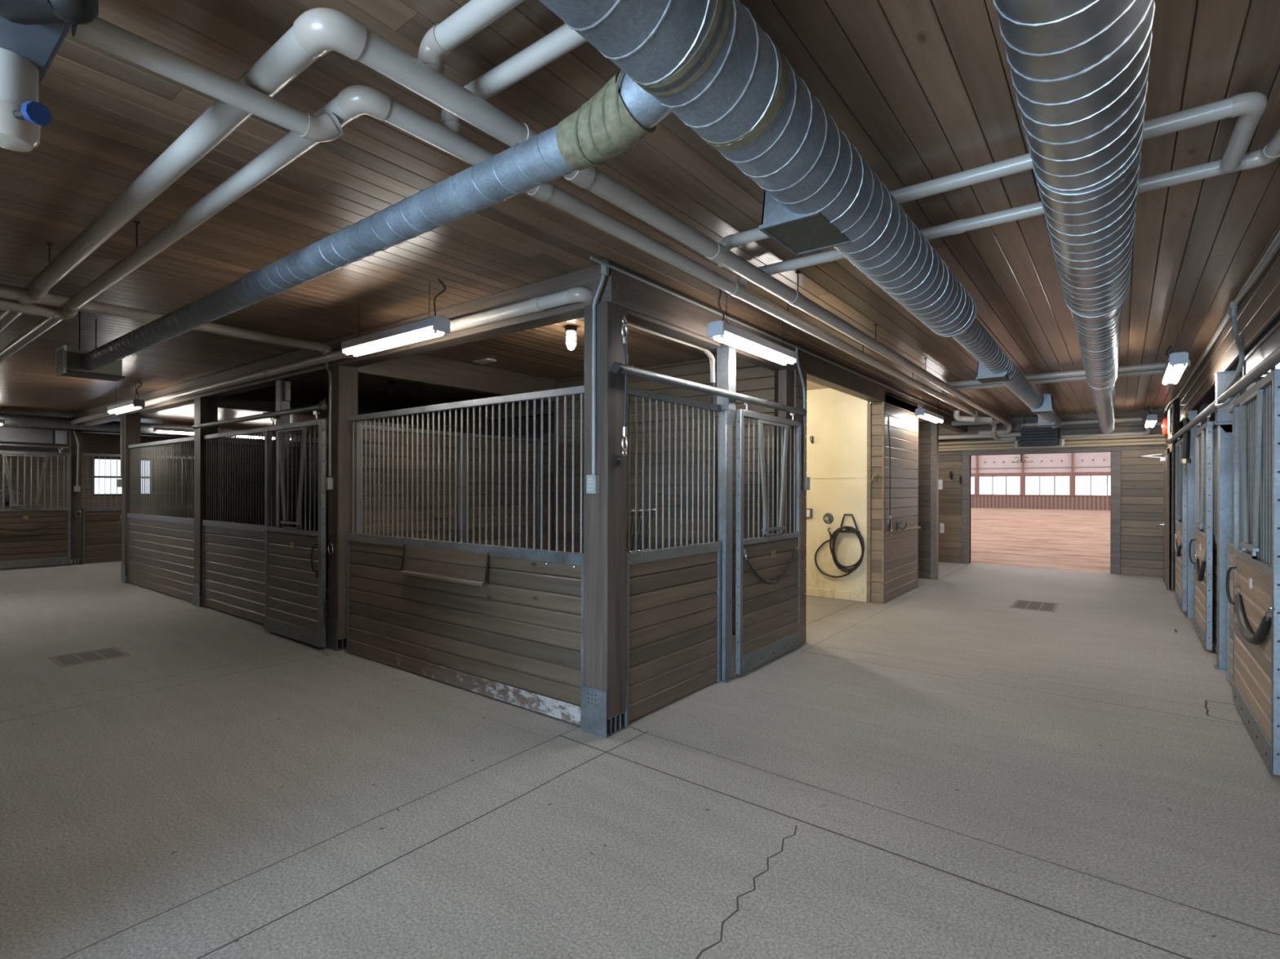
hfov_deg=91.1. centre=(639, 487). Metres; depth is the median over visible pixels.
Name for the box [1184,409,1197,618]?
steel post
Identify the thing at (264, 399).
timber beam
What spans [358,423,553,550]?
divider
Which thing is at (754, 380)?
wall
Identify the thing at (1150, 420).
fluorescent light
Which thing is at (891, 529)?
hook
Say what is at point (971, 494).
trim
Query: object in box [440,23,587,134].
pipe
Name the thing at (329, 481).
conduit
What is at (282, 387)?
steel post
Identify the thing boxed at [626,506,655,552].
pet feeder
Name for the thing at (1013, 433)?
pipe
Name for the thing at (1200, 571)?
strap
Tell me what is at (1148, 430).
pipe
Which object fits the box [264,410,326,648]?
door
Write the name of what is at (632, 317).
header strip
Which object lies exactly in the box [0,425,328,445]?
timber beam
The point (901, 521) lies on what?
wall hook
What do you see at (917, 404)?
trim
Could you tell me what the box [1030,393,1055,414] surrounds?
boot
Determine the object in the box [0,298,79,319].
pipe
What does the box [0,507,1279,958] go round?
floor
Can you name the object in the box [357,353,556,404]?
ceiling panel
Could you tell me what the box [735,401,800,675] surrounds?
door
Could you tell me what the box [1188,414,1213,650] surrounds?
door
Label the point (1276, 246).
conduit
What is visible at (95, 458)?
window
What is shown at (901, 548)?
wall
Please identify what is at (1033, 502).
wall
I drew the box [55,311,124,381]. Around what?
box
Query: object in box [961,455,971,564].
trim
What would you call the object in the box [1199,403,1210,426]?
wooden post
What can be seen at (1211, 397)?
timber beam
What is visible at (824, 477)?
trim
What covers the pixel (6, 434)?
panel
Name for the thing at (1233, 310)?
conduit
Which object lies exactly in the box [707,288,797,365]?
fluorescent light
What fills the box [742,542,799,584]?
strap
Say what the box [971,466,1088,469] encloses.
trim
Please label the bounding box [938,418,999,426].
pipe
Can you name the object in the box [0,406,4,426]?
fluorescent light
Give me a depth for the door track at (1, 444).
11.49 m
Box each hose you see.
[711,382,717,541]
[814,525,864,577]
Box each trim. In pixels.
[824,477,866,478]
[866,403,871,602]
[881,401,884,604]
[885,526,920,534]
[916,404,918,587]
[930,421,938,579]
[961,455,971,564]
[962,446,1120,455]
[970,493,1110,496]
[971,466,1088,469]
[971,471,1110,476]
[1110,451,1120,573]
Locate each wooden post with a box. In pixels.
[68,430,82,565]
[120,413,140,583]
[192,396,217,607]
[326,364,358,651]
[581,301,627,738]
[777,368,793,533]
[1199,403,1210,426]
[1235,369,1242,398]
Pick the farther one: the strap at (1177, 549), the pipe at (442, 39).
the strap at (1177, 549)
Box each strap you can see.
[0,522,58,532]
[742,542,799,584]
[1173,534,1183,557]
[1195,550,1206,582]
[1234,582,1275,644]
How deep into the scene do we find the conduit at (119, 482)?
9.78 m
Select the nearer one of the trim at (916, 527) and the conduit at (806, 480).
the conduit at (806, 480)
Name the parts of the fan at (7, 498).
motor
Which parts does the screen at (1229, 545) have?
rail, board panel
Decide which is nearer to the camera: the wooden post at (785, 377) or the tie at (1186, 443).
the wooden post at (785, 377)
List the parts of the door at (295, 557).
kick plate, board panel, pull handle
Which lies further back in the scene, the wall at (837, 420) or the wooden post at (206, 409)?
the wall at (837, 420)
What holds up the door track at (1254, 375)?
attached to the steel post at (1191, 415)
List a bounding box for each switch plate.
[938,480,942,489]
[939,523,944,533]
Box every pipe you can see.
[0,7,1012,435]
[0,84,1016,440]
[0,284,48,302]
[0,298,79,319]
[34,293,333,355]
[70,286,593,424]
[71,16,343,142]
[417,0,524,74]
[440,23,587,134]
[626,320,715,382]
[717,91,1267,266]
[737,128,1279,288]
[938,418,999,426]
[938,431,1021,439]
[942,366,1187,396]
[943,360,1190,393]
[953,410,974,422]
[971,410,992,422]
[1022,417,1142,426]
[1061,421,1161,438]
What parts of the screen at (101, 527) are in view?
board panel, rail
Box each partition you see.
[346,385,584,726]
[626,386,720,725]
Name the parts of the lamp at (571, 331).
globe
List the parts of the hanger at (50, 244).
rod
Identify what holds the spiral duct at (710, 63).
hanging from the ceiling
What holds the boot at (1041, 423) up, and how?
attached to the spiral duct at (710, 63)
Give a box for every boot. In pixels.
[975,360,1012,383]
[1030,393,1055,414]
[1035,415,1057,427]
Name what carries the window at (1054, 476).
in the wall at (1033, 502)
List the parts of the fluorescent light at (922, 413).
plate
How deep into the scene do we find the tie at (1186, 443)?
7.25 m
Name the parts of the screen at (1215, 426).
board panel, rail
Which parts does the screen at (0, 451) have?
rail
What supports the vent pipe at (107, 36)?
attached to the vent pipe at (353, 101)
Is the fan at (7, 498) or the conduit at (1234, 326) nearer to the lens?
the conduit at (1234, 326)
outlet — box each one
[977,375,1009,383]
[1032,410,1053,413]
[1038,424,1055,426]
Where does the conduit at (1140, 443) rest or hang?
attached to the wall at (1141, 477)
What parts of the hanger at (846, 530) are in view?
frame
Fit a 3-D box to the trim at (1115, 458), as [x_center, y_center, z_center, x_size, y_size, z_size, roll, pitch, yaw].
[8.467,0.440,11.178,0.145,2.165,0.200,0,0,37]
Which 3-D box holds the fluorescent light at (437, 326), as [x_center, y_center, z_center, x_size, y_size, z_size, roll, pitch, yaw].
[-1.761,-1.192,4.458,1.198,0.369,0.120,0,0,37]
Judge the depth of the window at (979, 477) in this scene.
48.35 m
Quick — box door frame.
[773,369,806,644]
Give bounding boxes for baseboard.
[805,586,866,602]
[937,553,961,563]
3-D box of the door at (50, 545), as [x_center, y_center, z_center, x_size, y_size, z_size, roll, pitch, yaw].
[-11.163,0.353,11.399,0.062,2.176,1.256,0,0,37]
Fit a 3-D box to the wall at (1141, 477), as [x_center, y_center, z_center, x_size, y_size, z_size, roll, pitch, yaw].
[7.477,0.085,11.951,10.200,2.870,0.140,0,0,37]
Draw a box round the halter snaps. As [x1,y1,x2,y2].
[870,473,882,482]
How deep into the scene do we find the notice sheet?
9.48 m
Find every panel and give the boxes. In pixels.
[0,426,66,444]
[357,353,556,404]
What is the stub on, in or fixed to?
attached to the pump
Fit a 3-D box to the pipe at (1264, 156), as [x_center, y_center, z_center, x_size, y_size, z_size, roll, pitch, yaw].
[1.445,-1.260,2.929,2.494,0.148,0.560,0,0,37]
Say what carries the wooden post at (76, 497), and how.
on the floor
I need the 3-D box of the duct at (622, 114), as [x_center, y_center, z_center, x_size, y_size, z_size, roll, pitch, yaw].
[-2.080,-1.022,3.238,5.602,0.234,0.176,0,0,37]
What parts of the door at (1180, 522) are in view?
kick plate, board panel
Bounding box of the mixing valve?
[822,513,833,524]
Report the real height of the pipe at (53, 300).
0.129 m
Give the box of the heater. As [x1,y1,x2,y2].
[1014,427,1064,447]
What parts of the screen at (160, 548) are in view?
rail, board panel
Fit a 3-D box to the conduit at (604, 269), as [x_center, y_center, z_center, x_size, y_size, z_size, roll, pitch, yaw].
[-0.209,-1.316,3.754,0.036,0.090,0.040,0,0,37]
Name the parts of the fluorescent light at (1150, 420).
plate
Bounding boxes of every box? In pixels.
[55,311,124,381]
[804,508,812,518]
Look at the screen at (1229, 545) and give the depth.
4.82 m
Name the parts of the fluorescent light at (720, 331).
plate, power cord, plate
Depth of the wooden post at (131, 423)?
9.77 m
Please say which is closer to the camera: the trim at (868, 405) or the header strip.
the header strip
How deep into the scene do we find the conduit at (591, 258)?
4.86 m
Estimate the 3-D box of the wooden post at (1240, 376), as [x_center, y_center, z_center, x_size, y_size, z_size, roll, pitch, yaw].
[5.157,0.234,5.411,0.120,2.560,0.152,0,0,37]
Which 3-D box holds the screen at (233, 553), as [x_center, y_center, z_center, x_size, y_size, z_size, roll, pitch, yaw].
[-4.625,0.413,7.219,2.000,2.130,0.061,0,0,37]
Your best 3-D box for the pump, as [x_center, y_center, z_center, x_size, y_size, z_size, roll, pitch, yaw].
[-1.385,-1.164,1.377,0.569,0.420,0.209,0,0,37]
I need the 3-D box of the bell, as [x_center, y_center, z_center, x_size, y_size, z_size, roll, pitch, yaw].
[8.558,-0.998,10.216,0.116,0.300,0.300,0,0,37]
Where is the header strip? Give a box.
[626,309,793,372]
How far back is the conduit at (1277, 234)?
3.66 m
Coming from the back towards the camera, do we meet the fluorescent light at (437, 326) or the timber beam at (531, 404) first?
the timber beam at (531, 404)
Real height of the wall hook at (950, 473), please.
0.179 m
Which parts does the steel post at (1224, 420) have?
foot plate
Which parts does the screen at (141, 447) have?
rail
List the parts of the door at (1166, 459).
frame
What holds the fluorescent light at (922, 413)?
hanging from the ceiling
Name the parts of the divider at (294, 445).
stiffener post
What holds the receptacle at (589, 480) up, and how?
attached to the conduit at (593, 482)
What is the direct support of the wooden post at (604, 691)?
on the floor
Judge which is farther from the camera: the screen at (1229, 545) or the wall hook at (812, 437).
the wall hook at (812, 437)
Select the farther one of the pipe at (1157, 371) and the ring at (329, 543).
the pipe at (1157, 371)
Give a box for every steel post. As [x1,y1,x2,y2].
[275,379,290,527]
[713,344,738,683]
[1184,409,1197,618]
[1213,370,1236,671]
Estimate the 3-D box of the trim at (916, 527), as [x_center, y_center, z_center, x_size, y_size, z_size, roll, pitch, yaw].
[3.699,0.600,8.874,0.115,0.030,1.660,0,0,37]
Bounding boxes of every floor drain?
[47,646,130,667]
[1008,600,1059,612]
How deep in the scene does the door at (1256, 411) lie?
3.62 m
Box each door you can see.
[0,448,71,568]
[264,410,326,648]
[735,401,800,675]
[1142,448,1169,590]
[1174,434,1186,611]
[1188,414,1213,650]
[1225,366,1279,776]
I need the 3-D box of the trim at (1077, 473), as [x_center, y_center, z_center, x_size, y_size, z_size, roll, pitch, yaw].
[29.113,-0.984,46.879,54.000,0.280,0.200,0,0,37]
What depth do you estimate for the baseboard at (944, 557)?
12.74 m
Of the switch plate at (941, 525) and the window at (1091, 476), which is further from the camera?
the window at (1091, 476)
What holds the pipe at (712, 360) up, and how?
attached to the wooden post at (604, 691)
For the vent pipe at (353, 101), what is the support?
hanging from the hanger at (137, 223)
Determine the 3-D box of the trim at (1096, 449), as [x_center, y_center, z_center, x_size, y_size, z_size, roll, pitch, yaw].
[7.524,-0.694,11.903,2.530,0.097,0.200,0,0,37]
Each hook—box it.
[809,435,813,444]
[889,515,892,536]
[897,520,906,530]
[949,471,952,479]
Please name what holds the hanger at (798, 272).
hanging from the ceiling
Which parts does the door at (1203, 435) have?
pull handle, kick plate, board panel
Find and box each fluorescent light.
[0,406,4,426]
[106,379,145,414]
[153,425,223,435]
[233,433,291,439]
[341,278,450,356]
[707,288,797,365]
[915,398,943,423]
[1144,404,1157,427]
[1161,324,1188,385]
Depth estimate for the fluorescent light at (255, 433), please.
13.90 m
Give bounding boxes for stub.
[0,47,52,151]
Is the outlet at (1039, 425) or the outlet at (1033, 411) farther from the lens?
the outlet at (1039, 425)
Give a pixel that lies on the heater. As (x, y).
(1046, 436)
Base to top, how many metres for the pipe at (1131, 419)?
0.076 m
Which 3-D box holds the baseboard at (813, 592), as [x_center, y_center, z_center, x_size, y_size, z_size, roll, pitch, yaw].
[2.040,1.448,8.989,2.385,0.115,0.035,0,0,37]
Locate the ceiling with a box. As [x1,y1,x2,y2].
[0,0,1279,436]
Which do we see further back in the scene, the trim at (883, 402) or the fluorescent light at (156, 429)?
the fluorescent light at (156, 429)
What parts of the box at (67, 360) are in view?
grille frame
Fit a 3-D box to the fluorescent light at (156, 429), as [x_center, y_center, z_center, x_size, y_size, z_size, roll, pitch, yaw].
[-9.282,-1.282,12.939,0.120,0.369,1.198,0,0,37]
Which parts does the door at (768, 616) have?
board panel, kick plate, name plate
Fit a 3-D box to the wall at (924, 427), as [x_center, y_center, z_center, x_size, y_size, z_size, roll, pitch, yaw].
[-1.880,0.060,15.576,16.940,2.870,0.100,0,0,37]
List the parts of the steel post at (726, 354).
foot plate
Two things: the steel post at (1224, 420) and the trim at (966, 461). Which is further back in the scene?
the trim at (966, 461)
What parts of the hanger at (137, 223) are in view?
rod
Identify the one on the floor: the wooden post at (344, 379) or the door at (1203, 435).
the wooden post at (344, 379)
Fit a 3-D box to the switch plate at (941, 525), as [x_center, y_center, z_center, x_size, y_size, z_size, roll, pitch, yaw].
[6.175,0.826,12.836,0.080,0.200,0.035,0,0,37]
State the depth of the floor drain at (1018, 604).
8.02 m
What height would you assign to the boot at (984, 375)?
0.217 m
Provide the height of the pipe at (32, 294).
0.115 m
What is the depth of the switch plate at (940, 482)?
12.84 m
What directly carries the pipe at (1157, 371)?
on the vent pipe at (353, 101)
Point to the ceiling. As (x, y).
(923, 91)
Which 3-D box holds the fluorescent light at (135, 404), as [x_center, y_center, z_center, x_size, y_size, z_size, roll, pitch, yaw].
[-6.862,-1.205,8.372,1.198,0.369,0.120,0,0,37]
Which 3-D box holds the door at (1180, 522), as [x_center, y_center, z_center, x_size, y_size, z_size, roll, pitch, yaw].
[6.930,0.400,8.059,0.062,2.176,1.306,0,0,37]
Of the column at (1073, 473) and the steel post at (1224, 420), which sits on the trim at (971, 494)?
the column at (1073, 473)
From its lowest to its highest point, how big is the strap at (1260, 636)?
0.284 m
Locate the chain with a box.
[324,598,327,626]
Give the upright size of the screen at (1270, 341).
0.280 m
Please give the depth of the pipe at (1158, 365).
7.09 m
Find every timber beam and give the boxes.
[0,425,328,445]
[63,261,626,426]
[217,386,426,426]
[358,395,554,428]
[626,268,967,432]
[1195,326,1273,414]
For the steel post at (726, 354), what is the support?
on the floor
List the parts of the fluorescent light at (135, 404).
power cord, plate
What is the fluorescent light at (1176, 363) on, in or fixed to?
hanging from the ceiling
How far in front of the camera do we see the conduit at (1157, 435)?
11.44 m
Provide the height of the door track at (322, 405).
0.118 m
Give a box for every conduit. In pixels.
[73,431,80,492]
[116,413,123,487]
[325,362,333,489]
[586,275,605,493]
[589,256,953,416]
[600,259,608,275]
[795,345,809,489]
[938,433,1165,445]
[938,437,1165,448]
[938,440,1165,451]
[1162,235,1279,415]
[1177,229,1279,398]
[1214,315,1244,408]
[1228,302,1237,316]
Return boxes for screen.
[0,450,69,568]
[81,453,194,564]
[127,436,194,602]
[141,447,194,518]
[202,426,275,624]
[1212,420,1217,652]
[1226,404,1233,686]
[1242,320,1279,393]
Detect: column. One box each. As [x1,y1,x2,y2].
[974,455,978,494]
[1020,454,1024,494]
[1070,453,1075,495]
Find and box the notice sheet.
[1167,408,1169,433]
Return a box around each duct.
[0,413,328,444]
[79,69,671,369]
[538,0,1061,427]
[992,0,1155,434]
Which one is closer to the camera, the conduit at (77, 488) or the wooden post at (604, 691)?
the wooden post at (604, 691)
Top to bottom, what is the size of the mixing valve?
0.150 m
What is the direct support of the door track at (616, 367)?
attached to the wooden post at (604, 691)
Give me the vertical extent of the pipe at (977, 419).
0.182 m
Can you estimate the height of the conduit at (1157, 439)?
0.062 m
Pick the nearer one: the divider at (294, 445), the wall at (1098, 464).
the divider at (294, 445)
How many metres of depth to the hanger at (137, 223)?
3.25 m
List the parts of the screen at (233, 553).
board panel, rail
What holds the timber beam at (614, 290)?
on the wooden post at (131, 423)
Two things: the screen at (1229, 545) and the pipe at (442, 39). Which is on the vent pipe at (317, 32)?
the pipe at (442, 39)
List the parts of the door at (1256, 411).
pull handle, name plate, kick plate, board panel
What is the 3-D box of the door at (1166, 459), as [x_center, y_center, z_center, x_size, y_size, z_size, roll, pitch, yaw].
[8.073,0.466,9.854,0.314,2.110,1.060,0,0,37]
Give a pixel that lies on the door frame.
(797, 387)
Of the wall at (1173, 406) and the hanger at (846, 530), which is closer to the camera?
the hanger at (846, 530)
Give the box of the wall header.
[1179,248,1279,422]
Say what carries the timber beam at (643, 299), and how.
attached to the ceiling
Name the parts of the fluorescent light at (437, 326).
plate, power cord, plate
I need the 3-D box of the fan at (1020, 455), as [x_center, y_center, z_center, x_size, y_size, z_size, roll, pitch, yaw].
[28.234,-2.176,46.485,1.100,0.600,0.100,0,0,37]
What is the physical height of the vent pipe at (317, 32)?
0.221 m
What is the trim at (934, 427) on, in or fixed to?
attached to the wall at (924, 427)
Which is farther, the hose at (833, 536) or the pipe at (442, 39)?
the hose at (833, 536)
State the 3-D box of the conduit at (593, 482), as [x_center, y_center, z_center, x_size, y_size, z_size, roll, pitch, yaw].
[-0.264,-0.633,3.784,0.124,1.339,0.050,0,0,37]
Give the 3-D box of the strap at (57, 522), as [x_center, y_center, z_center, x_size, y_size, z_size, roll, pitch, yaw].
[-11.165,0.701,11.343,0.045,0.194,1.027,0,0,37]
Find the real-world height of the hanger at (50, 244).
0.153 m
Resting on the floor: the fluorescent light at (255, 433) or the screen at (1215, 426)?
the screen at (1215, 426)
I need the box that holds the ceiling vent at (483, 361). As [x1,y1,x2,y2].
[473,358,496,364]
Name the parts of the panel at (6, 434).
edge trim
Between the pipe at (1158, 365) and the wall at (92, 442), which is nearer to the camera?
the pipe at (1158, 365)
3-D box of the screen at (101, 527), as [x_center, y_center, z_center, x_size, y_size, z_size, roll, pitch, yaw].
[-9.967,0.399,13.070,0.061,2.130,2.500,0,0,37]
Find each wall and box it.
[0,431,194,509]
[507,421,930,578]
[553,356,777,635]
[805,387,882,604]
[884,391,917,603]
[937,408,1215,577]
[970,495,1110,510]
[971,452,1111,473]
[1164,396,1178,591]
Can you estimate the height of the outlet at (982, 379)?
0.006 m
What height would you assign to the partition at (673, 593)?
2.130 m
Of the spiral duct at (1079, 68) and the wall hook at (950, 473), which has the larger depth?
the wall hook at (950, 473)
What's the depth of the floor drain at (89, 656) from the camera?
5.52 m
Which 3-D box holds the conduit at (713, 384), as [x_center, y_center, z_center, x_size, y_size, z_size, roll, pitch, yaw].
[0.606,0.174,5.142,0.065,2.056,0.036,0,0,-31]
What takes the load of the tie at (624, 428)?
hanging from the wooden post at (604, 691)
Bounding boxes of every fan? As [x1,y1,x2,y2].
[0,484,31,509]
[1013,454,1028,462]
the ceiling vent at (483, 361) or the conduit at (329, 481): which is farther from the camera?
the ceiling vent at (483, 361)
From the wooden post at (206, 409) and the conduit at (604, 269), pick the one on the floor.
the wooden post at (206, 409)
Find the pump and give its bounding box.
[0,0,98,84]
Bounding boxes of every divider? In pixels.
[217,440,328,589]
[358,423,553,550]
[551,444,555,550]
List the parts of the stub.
valve handle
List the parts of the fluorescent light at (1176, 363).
plate, plate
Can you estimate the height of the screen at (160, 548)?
2.130 m
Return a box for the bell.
[1160,417,1168,435]
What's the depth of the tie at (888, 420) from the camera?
8.20 m
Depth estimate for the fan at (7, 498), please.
11.49 m
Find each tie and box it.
[619,315,627,456]
[885,415,891,528]
[1179,404,1191,474]
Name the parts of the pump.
motor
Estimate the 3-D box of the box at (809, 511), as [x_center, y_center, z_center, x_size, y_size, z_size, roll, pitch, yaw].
[2.342,0.356,8.760,0.120,0.130,0.034,0,0,37]
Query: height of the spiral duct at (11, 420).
0.215 m
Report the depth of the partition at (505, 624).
4.58 m
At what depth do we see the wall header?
4.43 m
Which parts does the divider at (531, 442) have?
stiffener post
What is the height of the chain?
0.258 m
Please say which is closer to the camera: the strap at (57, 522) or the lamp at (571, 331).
the lamp at (571, 331)
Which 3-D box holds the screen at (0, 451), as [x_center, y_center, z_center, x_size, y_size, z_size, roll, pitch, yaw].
[-11.605,0.395,11.000,0.061,2.130,2.400,0,0,37]
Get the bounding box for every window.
[91,457,155,496]
[978,476,1020,494]
[1024,475,1070,494]
[1089,475,1107,495]
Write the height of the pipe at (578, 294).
0.093 m
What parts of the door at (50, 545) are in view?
kick plate, board panel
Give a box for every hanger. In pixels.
[46,242,53,263]
[133,220,140,248]
[795,271,800,291]
[836,514,859,533]
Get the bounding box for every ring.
[328,542,333,555]
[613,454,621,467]
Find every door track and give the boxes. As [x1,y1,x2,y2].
[0,443,72,448]
[191,399,327,429]
[611,362,807,416]
[1166,346,1279,444]
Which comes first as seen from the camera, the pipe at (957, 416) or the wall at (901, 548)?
the wall at (901, 548)
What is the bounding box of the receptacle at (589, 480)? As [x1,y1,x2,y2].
[587,478,592,490]
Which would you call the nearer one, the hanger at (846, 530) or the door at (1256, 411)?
the door at (1256, 411)
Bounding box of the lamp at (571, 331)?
[564,325,577,351]
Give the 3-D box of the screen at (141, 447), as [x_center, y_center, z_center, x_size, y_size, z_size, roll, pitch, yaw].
[-7.020,0.407,11.194,0.061,2.130,3.050,0,0,37]
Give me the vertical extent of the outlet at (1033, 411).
0.006 m
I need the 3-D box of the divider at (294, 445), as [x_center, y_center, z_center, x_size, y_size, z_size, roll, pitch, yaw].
[-4.613,0.438,9.051,0.090,2.100,2.620,0,0,37]

